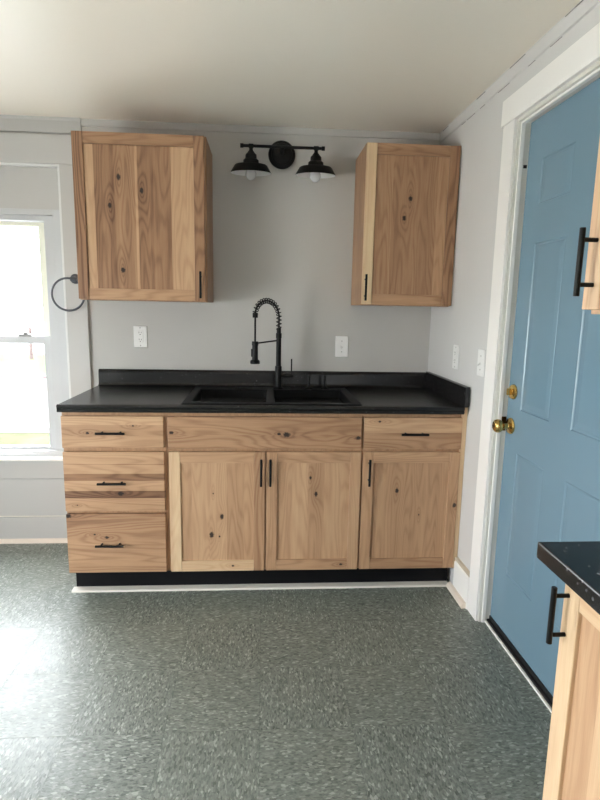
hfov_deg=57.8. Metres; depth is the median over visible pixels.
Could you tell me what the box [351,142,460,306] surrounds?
upper cabinet
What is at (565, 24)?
trim
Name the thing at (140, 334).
receptacle
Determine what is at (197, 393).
sink
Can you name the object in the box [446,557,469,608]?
baseboard
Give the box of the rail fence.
[28,327,33,358]
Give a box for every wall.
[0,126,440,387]
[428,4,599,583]
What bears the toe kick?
on the floor
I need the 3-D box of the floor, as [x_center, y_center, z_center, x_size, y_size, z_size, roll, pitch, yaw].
[-0.828,1.286,0.770,3.700,0.120,5.220,0,10,-4]
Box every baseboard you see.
[0,516,67,543]
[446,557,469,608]
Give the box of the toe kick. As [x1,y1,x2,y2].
[76,568,447,586]
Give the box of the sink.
[181,387,361,405]
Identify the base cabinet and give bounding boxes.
[61,412,169,572]
[166,413,363,571]
[358,414,462,568]
[542,584,599,799]
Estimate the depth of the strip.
2.58 m
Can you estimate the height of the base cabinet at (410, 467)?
0.881 m
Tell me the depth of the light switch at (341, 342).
3.06 m
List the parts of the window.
sash, sash, filler panel, sill, frame, head casing, casing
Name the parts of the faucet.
holder arm, lever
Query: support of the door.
in the wall at (464, 323)
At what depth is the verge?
7.84 m
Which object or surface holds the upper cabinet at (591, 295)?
attached to the wall at (464, 323)
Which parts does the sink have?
bowl, bowl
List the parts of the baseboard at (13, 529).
shoe moulding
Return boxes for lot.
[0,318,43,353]
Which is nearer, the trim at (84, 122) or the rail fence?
the trim at (84, 122)
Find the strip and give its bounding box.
[453,408,467,567]
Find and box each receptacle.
[137,331,143,342]
[453,350,456,363]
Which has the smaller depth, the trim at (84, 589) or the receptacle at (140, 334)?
the trim at (84, 589)
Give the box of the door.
[467,22,599,713]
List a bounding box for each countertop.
[56,369,469,414]
[537,541,599,614]
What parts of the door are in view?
casing, knob, strike plate, head casing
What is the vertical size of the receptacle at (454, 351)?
0.066 m
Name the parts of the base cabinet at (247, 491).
door, rail, rail, handle, handle, rail, door, rail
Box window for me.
[0,133,91,478]
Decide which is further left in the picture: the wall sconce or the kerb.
the kerb
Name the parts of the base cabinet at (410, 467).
handle, rail, door, rail, drawer, handle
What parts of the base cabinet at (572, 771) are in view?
handle, door, rail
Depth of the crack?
2.02 m
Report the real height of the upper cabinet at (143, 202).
0.762 m
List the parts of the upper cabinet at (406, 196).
handle, rail, door, rail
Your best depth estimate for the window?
2.91 m
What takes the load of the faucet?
on the countertop at (117, 390)
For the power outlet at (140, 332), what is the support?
attached to the wall at (283, 237)
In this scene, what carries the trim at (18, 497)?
attached to the wall at (283, 237)
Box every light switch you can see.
[335,336,347,356]
[477,349,485,376]
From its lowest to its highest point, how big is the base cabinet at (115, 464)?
0.881 m
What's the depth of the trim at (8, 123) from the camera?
2.76 m
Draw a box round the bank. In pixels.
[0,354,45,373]
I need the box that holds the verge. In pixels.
[0,434,49,444]
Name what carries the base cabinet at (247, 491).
on the floor
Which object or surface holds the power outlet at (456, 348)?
attached to the wall at (464, 323)
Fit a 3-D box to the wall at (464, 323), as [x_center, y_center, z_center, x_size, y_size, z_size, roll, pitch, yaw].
[1.008,0.127,0.615,0.131,2.283,5.060,0,10,-5]
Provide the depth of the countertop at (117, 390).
2.81 m
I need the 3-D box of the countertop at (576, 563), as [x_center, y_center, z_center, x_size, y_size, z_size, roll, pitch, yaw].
[0.696,0.335,0.818,0.441,0.033,0.514,0,10,-4]
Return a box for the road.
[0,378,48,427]
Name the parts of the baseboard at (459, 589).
shoe moulding, cap moulding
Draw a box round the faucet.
[250,298,292,388]
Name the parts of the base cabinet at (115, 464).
handle, handle, handle, drawer, drawer, drawer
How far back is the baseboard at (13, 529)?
3.10 m
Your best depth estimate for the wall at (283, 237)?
2.98 m
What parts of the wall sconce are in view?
bulb, lamp shade, arm, lamp shade, bulb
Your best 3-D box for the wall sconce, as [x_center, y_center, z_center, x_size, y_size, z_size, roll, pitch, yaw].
[-0.084,-1.234,2.773,0.536,0.226,0.213,0,10,-4]
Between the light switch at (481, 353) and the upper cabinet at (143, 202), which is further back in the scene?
the upper cabinet at (143, 202)
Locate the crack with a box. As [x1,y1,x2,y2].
[443,0,582,130]
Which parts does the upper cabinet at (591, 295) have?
handle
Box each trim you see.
[0,115,81,133]
[0,479,66,515]
[72,581,446,592]
[81,119,439,140]
[440,0,599,142]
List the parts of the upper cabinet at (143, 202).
rail, door, rail, handle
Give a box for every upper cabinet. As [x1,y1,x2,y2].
[71,131,212,302]
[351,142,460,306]
[573,138,599,313]
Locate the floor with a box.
[0,543,550,799]
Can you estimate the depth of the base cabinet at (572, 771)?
1.01 m
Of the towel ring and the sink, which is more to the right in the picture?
the sink
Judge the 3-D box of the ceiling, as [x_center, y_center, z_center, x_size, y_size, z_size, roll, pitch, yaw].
[-0.784,-1.073,0.371,3.700,0.100,5.220,0,10,-4]
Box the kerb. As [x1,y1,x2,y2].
[0,428,48,433]
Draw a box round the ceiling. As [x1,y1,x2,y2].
[0,0,580,132]
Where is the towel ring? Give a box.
[51,274,84,311]
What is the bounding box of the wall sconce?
[231,140,334,182]
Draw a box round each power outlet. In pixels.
[133,326,146,346]
[452,345,459,369]

